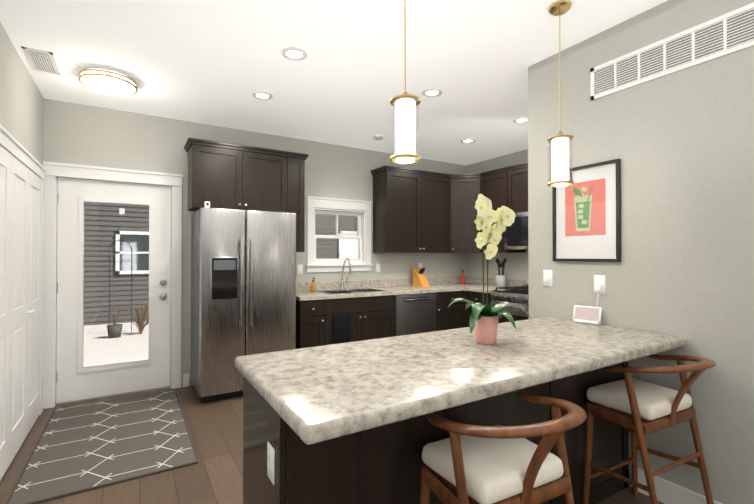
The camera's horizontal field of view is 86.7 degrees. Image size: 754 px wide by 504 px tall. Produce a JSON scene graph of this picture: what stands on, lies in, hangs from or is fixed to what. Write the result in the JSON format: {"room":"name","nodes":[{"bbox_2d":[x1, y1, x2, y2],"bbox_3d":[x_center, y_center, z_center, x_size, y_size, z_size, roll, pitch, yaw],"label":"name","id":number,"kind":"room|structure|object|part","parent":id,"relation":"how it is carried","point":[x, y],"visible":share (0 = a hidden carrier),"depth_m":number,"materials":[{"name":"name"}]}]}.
{"room":"kitchen","nodes":[
{"label":"kitchen","id":0,"kind":"room"},
{"bbox_2d":[0,22,43,165],"bbox_3d":[-1.229,-0.015,0.573,0.150,2.720,7.070,0,-1,-31],"label":"wall","id":1,"kind":"structure","parent":0,"point":[21,110],"depth_m":2.77,"materials":[{"name":"paint"}]},
{"bbox_2d":[0,145,41,480],"bbox_3d":[-2.303,0.364,2.521,0.048,1.969,1.974,0,-1,-31],"label":"closet doors","id":2,"kind":"structure","parent":1,"relation":"in","point":[20,258],"depth_m":2.71,"materials":[{"name":"white"}]},
{"bbox_2d":[0,124,46,414],"bbox_3d":[-2.309,0.321,2.516,0.034,2.080,2.178,0,-1,-31],"label":"trim","id":3,"kind":"structure","parent":1,"relation":"attached to","point":[12,145],"depth_m":3.27,"materials":[{"name":"white wood"}]},
{"bbox_2d":[43,98,466,386],"bbox_3d":[-0.753,0.019,4.917,5.190,2.720,0.150,0,-1,-31],"label":"wall","id":4,"kind":"structure","parent":0,"point":[80,134],"depth_m":4.11,"materials":[{"name":"paint"}]},
{"bbox_2d":[43,161,182,408],"bbox_3d":[-2.485,0.292,3.837,1.106,2.158,0.184,0,-1,-31],"label":"door frame","id":5,"kind":"structure","parent":4,"relation":"attached to","point":[54,172],"depth_m":3.65,"materials":[{"name":"white wood"}]},
{"bbox_2d":[56,177,170,402],"bbox_3d":[-2.470,0.341,3.793,0.910,2.020,0.129,0,-1,-31],"label":"entry door","id":6,"kind":"structure","parent":4,"relation":"in","point":[76,379],"depth_m":3.75,"materials":[{"name":"white"}]},
{"bbox_2d":[184,138,308,251],"bbox_3d":[-1.362,-0.538,4.234,1.205,1.075,0.384,0,-1,-31],"label":"upper cabinet","id":7,"kind":"object","parent":4,"relation":"attached to","point":[222,175],"visible":0.83,"depth_m":4.07,"materials":[{"name":"brown wood"}]},
{"bbox_2d":[297,265,302,274],"bbox_3d":[-0.913,0.208,4.726,0.072,0.116,0.005,0,-1,-31],"label":"outlet","id":8,"kind":"object","parent":4,"relation":"attached to","point":[300,269],"depth_m":4.72,"materials":[{"name":"white plastic"}]},
{"bbox_2d":[306,196,372,271],"bbox_3d":[-0.489,-0.210,5.053,0.910,0.910,0.195,0,-1,-31],"label":"kitchen window","id":9,"kind":"structure","parent":4,"relation":"in","point":[349,237],"depth_m":5.03,"materials":[{"name":"white wood"}]},
{"bbox_2d":[376,264,380,271],"bbox_3d":[0.018,0.212,5.294,0.072,0.116,0.005,0,-1,-31],"label":"outlet","id":10,"kind":"object","parent":4,"relation":"attached to","point":[378,266],"depth_m":5.29,"materials":[{"name":"white plastic"}]},
{"bbox_2d":[370,166,417,252],"bbox_3d":[0.287,-0.519,5.267,0.595,1.053,0.340,0,-1,-31],"label":"upper cabinet","id":11,"kind":"object","parent":4,"relation":"attached to","point":[417,211],"depth_m":5.10,"materials":[{"name":"brown wood"}]},
{"bbox_2d":[418,170,449,252],"bbox_3d":[0.718,-0.517,5.508,0.632,1.053,0.377,0,-1,-31],"label":"upper cabinet","id":12,"kind":"object","parent":4,"relation":"attached to","point":[433,189],"depth_m":5.37,"materials":[{"name":"brown wood"}]},
{"bbox_2d":[0,385,663,503],"bbox_3d":[0.973,1.396,1.935,5.640,0.080,7.220,0,-1,-31],"label":"floor","id":13,"kind":"structure","parent":0,"point":[214,475],"depth_m":2.46,"materials":[{"name":"brown wood"}]},
{"bbox_2d":[6,390,197,503],"bbox_3d":[-1.968,1.358,3.010,0.940,0.012,1.600,0,-1,-31],"label":"rug","id":14,"kind":"object","parent":13,"relation":"on","point":[83,447],"visible":0.98,"depth_m":2.76,"materials":[{"name":"grey fabric"}]},
{"bbox_2d":[191,208,295,402],"bbox_3d":[-1.342,0.490,4.026,0.890,1.765,0.690,0,-1,-31],"label":"fridge","id":15,"kind":"object","parent":13,"relation":"on","point":[243,282],"visible":0.9,"depth_m":3.73,"materials":[{"name":"silver metal"}]},
{"bbox_2d":[204,201,209,207],"bbox_3d":[-1.567,-0.426,3.687,0.045,0.079,0.046,0,-1,-31],"label":"camera","id":16,"kind":"object","parent":15,"relation":"on","point":[206,204],"visible":0.75,"depth_m":3.67,"materials":[{"name":"white plastic"}]},
{"bbox_2d":[296,299,331,348],"bbox_3d":[-0.805,0.939,4.419,0.330,0.874,0.630,0,-1,-31],"label":"base cabinet","id":17,"kind":"object","parent":13,"relation":"on","point":[323,322],"depth_m":4.16,"materials":[{"name":"brown wood"}]},
{"bbox_2d":[296,276,482,300],"bbox_3d":[0.298,0.511,5.085,2.913,0.290,0.648,0,-1,-31],"label":"countertop","id":18,"kind":"structure","parent":17,"relation":"on","point":[353,289],"depth_m":4.96,"materials":[{"name":"stone"}]},
{"bbox_2d":[311,278,315,291],"bbox_3d":[-0.740,0.380,4.653,0.052,0.162,0.060,0,-1,-31],"label":"soap bottle","id":19,"kind":"object","parent":18,"relation":"on","point":[313,286],"visible":1,"depth_m":4.64,"materials":[{"name":"orange plastic"}]},
{"bbox_2d":[340,258,350,289],"bbox_3d":[-0.363,0.268,4.876,0.088,0.390,0.247,0,-1,-31],"label":"faucet","id":20,"kind":"object","parent":18,"relation":"on","point":[342,284],"visible":0.98,"depth_m":4.92,"materials":[{"name":"silver metal"}]},
{"bbox_2d":[413,268,429,286],"bbox_3d":[0.604,0.339,5.432,0.140,0.256,0.200,0,-1,-39],"label":"knife block","id":21,"kind":"object","parent":18,"relation":"on","point":[420,279],"visible":1,"depth_m":5.41,"materials":[{"name":"brown wood"}]},
{"bbox_2d":[461,270,464,283],"bbox_3d":[1.263,0.369,5.882,0.060,0.204,0.058,0,-1,-31],"label":"sauce bottle","id":22,"kind":"object","parent":18,"relation":"on","point":[462,279],"visible":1,"depth_m":5.86,"materials":[{"name":"orange"}]},
{"bbox_2d":[395,293,435,335],"bbox_3d":[0.326,0.945,5.084,0.606,0.872,0.657,0,-1,-31],"label":"dishwasher","id":23,"kind":"object","parent":13,"relation":"on","point":[415,313],"visible":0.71,"depth_m":4.81,"materials":[{"name":"silver metal"}]},
{"bbox_2d":[243,361,628,503],"bbox_3d":[0.434,0.925,2.015,2.077,0.864,0.547,0,-1,-31],"label":"base cabinet","id":24,"kind":"object","parent":13,"relation":"on","point":[283,463],"visible":0.25,"depth_m":1.50,"materials":[{"name":"brown wood"}]},
{"bbox_2d":[235,317,686,444],"bbox_3d":[0.506,0.465,1.880,2.098,0.049,0.820,0,-1,-31],"label":"countertop","id":25,"kind":"structure","parent":24,"relation":"on","point":[312,395],"depth_m":1.51,"materials":[{"name":"stone"}]},
{"bbox_2d":[448,194,530,344],"bbox_3d":[0.546,0.085,1.942,0.389,0.711,0.320,0,-1,-31],"label":"orchid","id":26,"kind":"object","parent":25,"relation":"on","point":[483,321],"visible":1,"depth_m":1.90,"materials":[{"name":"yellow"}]},
{"bbox_2d":[573,305,601,324],"bbox_3d":[1.309,0.392,2.490,0.047,0.105,0.164,0,-1,-41],"label":"smart display","id":27,"kind":"object","parent":25,"relation":"on","point":[587,314],"visible":0.98,"depth_m":2.48,"materials":[{"name":"white plastic"}]},
{"bbox_2d":[435,291,463,330],"bbox_3d":[0.808,0.946,5.378,0.518,0.874,0.674,0,-1,-31],"label":"base cabinet","id":28,"kind":"object","parent":13,"relation":"on","point":[451,317],"depth_m":5.11,"materials":[{"name":"brown wood"}]},
{"bbox_2d":[464,291,491,327],"bbox_3d":[1.527,0.945,5.224,0.668,0.874,0.466,0,-1,-31],"label":"base cabinet","id":29,"kind":"object","parent":13,"relation":"on","point":[477,297],"depth_m":5.17,"materials":[{"name":"brown wood"}]},
{"bbox_2d":[464,278,524,292],"bbox_3d":[1.539,0.437,5.212,0.663,0.140,0.430,0,-1,-31],"label":"countertop","id":30,"kind":"structure","parent":29,"relation":"on","point":[476,285],"depth_m":5.42,"materials":[{"name":"stone"}]},
{"bbox_2d":[496,258,506,286],"bbox_3d":[1.645,0.274,5.295,0.139,0.385,0.140,0,-1,-31],"label":"utensil crock","id":31,"kind":"object","parent":30,"relation":"on","point":[500,280],"visible":0.98,"depth_m":5.25,"materials":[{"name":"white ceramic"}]},
{"bbox_2d":[420,392,586,503],"bbox_3d":[0.434,0.922,1.342,0.509,0.864,0.473,0,-1,-31],"label":"stool","id":32,"kind":"object","parent":13,"relation":"on","point":[479,464],"visible":0.98,"depth_m":1.29,"materials":[{"name":"wood"}]},
{"bbox_2d":[490,284,528,322],"bbox_3d":[1.825,0.893,4.685,0.717,0.970,0.756,0,-1,-31],"label":"range","id":33,"kind":"object","parent":13,"relation":"on","point":[518,295],"visible":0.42,"depth_m":4.60,"materials":[{"name":"silver metal"}]},
{"bbox_2d":[583,354,715,503],"bbox_3d":[1.355,0.927,1.963,0.509,0.864,0.473,0,-1,-31],"label":"stool","id":34,"kind":"object","parent":13,"relation":"on","point":[629,403],"visible":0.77,"depth_m":1.93,"materials":[{"name":"wood"}]},
{"bbox_2d":[637,468,721,503],"bbox_3d":[2.374,1.285,0.817,0.014,0.125,3.450,0,-1,-31],"label":"baseboard","id":35,"kind":"structure","parent":13,"relation":"on","point":[668,492],"depth_m":2.13,"materials":[{"name":"white"}]},
{"bbox_2d":[0,0,667,164],"bbox_3d":[0.973,-1.414,1.957,5.640,0.100,7.220,0,-1,-31],"label":"ceiling","id":36,"kind":"structure","parent":0,"point":[215,62],"depth_m":2.80,"materials":[{"name":"paint"}]},
{"bbox_2d":[21,46,60,74],"bbox_3d":[-2.378,-1.353,2.840,0.160,0.008,0.380,0,-1,-31],"label":"ceiling vent","id":37,"kind":"object","parent":36,"relation":"in","point":[41,61],"visible":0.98,"depth_m":2.82,"materials":[{"name":"white metal"}]},
{"bbox_2d":[79,66,137,95],"bbox_3d":[-2.082,-1.307,3.102,0.380,0.096,0.380,0,-1,-31],"label":"flush ceiling light","id":38,"kind":"object","parent":36,"relation":"attached to","point":[107,81],"visible":1,"depth_m":3.01,"materials":[{"name":"white glass"}]},
{"bbox_2d":[252,91,272,99],"bbox_3d":[-0.988,-1.346,3.442,0.170,0.012,0.170,0,-1,-31],"label":"recessed light","id":39,"kind":"object","parent":36,"relation":"in","point":[262,95],"visible":0.98,"depth_m":3.44,"materials":[{"name":"white"}]},
{"bbox_2d":[282,47,306,59],"bbox_3d":[-0.564,-1.351,2.729,0.170,0.012,0.170,0,-1,-31],"label":"recessed light","id":40,"kind":"object","parent":36,"relation":"in","point":[293,53],"visible":1,"depth_m":2.73,"materials":[{"name":"white"}]},
{"bbox_2d":[373,135,382,139],"bbox_3d":[0.014,-1.328,4.640,0.120,0.030,0.120,0,-1,-31],"label":"smoke detector","id":41,"kind":"object","parent":36,"relation":"attached to","point":[377,137],"visible":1,"depth_m":4.60,"materials":[{"name":"white plastic"}]},
{"bbox_2d":[390,0,419,163],"bbox_3d":[0.122,-0.880,1.726,0.132,0.972,0.132,0,-1,-31],"label":"pendant light","id":42,"kind":"object","parent":36,"relation":"hanging from","point":[404,103],"visible":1,"depth_m":1.69,"materials":[{"name":"white glass"}]},
{"bbox_2d":[422,88,441,96],"bbox_3d":[0.467,-1.346,3.381,0.170,0.012,0.170,0,-1,-31],"label":"recessed light","id":43,"kind":"object","parent":36,"relation":"in","point":[432,92],"visible":1,"depth_m":3.38,"materials":[{"name":"white"}]},
{"bbox_2d":[461,139,474,142],"bbox_3d":[1.095,-1.335,4.808,0.170,0.012,0.170,0,-1,-31],"label":"recessed light","id":44,"kind":"object","parent":36,"relation":"in","point":[467,140],"visible":1,"depth_m":4.79,"materials":[{"name":"white"}]},
{"bbox_2d":[513,117,527,122],"bbox_3d":[1.476,-1.341,4.068,0.170,0.012,0.170,0,-1,-31],"label":"recessed light","id":45,"kind":"object","parent":36,"relation":"in","point":[521,120],"visible":0.79,"depth_m":4.07,"materials":[{"name":"white"}]},
{"bbox_2d":[547,0,573,186],"bbox_3d":[1.014,-0.866,2.212,0.132,0.992,0.132,0,-1,-31],"label":"pendant light","id":46,"kind":"object","parent":36,"relation":"hanging from","point":[560,151],"visible":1,"depth_m":2.18,"materials":[{"name":"white glass"}]},
{"bbox_2d":[466,149,528,283],"bbox_3d":[2.075,0.021,5.121,0.150,2.720,2.750,0,-1,-31],"label":"wall","id":47,"kind":"structure","parent":0,"point":[516,266],"depth_m":5.56,"materials":[{"name":"paint"}]},
{"bbox_2d":[450,172,485,252],"bbox_3d":[1.262,-0.527,5.669,0.668,1.076,0.670,0,-1,-31],"label":"upper cabinet","id":48,"kind":"object","parent":47,"relation":"attached to","point":[465,189],"depth_m":5.48,"materials":[{"name":"brown wood"}]},
{"bbox_2d":[482,166,524,252],"bbox_3d":[1.655,-0.519,5.303,0.377,1.053,0.572,0,-1,-31],"label":"upper cabinet","id":49,"kind":"object","parent":47,"relation":"attached to","point":[495,183],"depth_m":5.17,"materials":[{"name":"brown wood"}]},
{"bbox_2d":[510,162,525,212],"bbox_3d":[1.904,-0.764,4.934,0.340,0.567,0.440,0,-1,-31],"label":"upper cabinet","id":50,"kind":"object","parent":47,"relation":"attached to","point":[517,174],"depth_m":4.90,"materials":[{"name":"brown wood"}]},
{"bbox_2d":[504,211,527,249],"bbox_3d":[1.939,-0.254,4.764,0.449,0.445,0.752,0,-1,-31],"label":"microwave","id":51,"kind":"object","parent":50,"relation":"attached to","point":[516,234],"visible":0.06,"depth_m":4.81,"materials":[{"name":"silver metal"}]},
{"bbox_2d":[526,162,527,211],"bbox_3d":[2.070,-0.767,4.661,0.340,0.567,0.440,0,-1,-31],"label":"upper cabinet","id":52,"kind":"object","parent":47,"relation":"attached to","point":[526,162],"depth_m":4.79,"materials":[{"name":"brown wood"}]},
{"bbox_2d":[528,0,753,503],"bbox_3d":[3.058,-0.006,1.667,2.073,2.720,4.170,0,-1,-31],"label":"wall","id":53,"kind":"structure","parent":0,"point":[680,144],"depth_m":2.16,"materials":[{"name":"paint"}]},
{"bbox_2d":[543,270,552,286],"bbox_3d":[1.186,0.183,2.776,0.010,0.116,0.072,0,-1,-31],"label":"switch plate","id":54,"kind":"object","parent":53,"relation":"attached to","point":[547,278],"visible":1,"depth_m":2.77,"materials":[{"name":"white plastic"}]},
{"bbox_3d":[1.321,-0.244,2.545,0.022,0.610,0.437,0,-1,-31],"label":"picture frame","id":55,"kind":"part","parent":53,"relation":"part of","materials":[{"name":"white paper"}]},
{"bbox_2d":[594,275,605,306],"bbox_3d":[1.375,0.239,2.447,0.029,0.193,0.068,0,-1,-31],"label":"outlet","id":56,"kind":"object","parent":53,"relation":"attached to","point":[599,284],"visible":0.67,"depth_m":2.44,"materials":[{"name":"white plastic"}]},
{"bbox_2d":[590,2,753,99],"bbox_3d":[1.563,-1.059,2.170,0.008,0.198,0.822,0,-1,-31],"label":"air vent grille","id":57,"kind":"object","parent":53,"relation":"attached to","point":[725,34],"visible":1,"depth_m":2.12,"materials":[{"name":"white metal"}]},
{"label":"outside","id":58,"kind":"structure","parent":0,"visible":0},
{"bbox_2d":[83,322,148,366],"bbox_3d":[-2.622,1.774,8.742,30.000,0.490,8.350,0,-1,-31],"label":"ground","id":59,"kind":"structure","parent":58,"point":[99,360],"depth_m":7.00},
{"bbox_2d":[109,240,131,300],"bbox_3d":[-5.462,0.732,8.509,0.415,1.974,0.016,0,-1,-31],"label":"trellis","id":60,"kind":"object","parent":59,"relation":"on","point":[117,240],"depth_m":8.54,"materials":[{"name":"grey metal"}]},
{"bbox_2d":[84,202,357,325],"bbox_3d":[-4.261,-1.649,11.453,30.000,7.000,0.060,0,-1,-31],"label":"house","id":61,"kind":"structure","parent":59,"relation":"on","point":[104,246],"depth_m":10.11,"materials":[{"name":"grey wood"}]}
]}

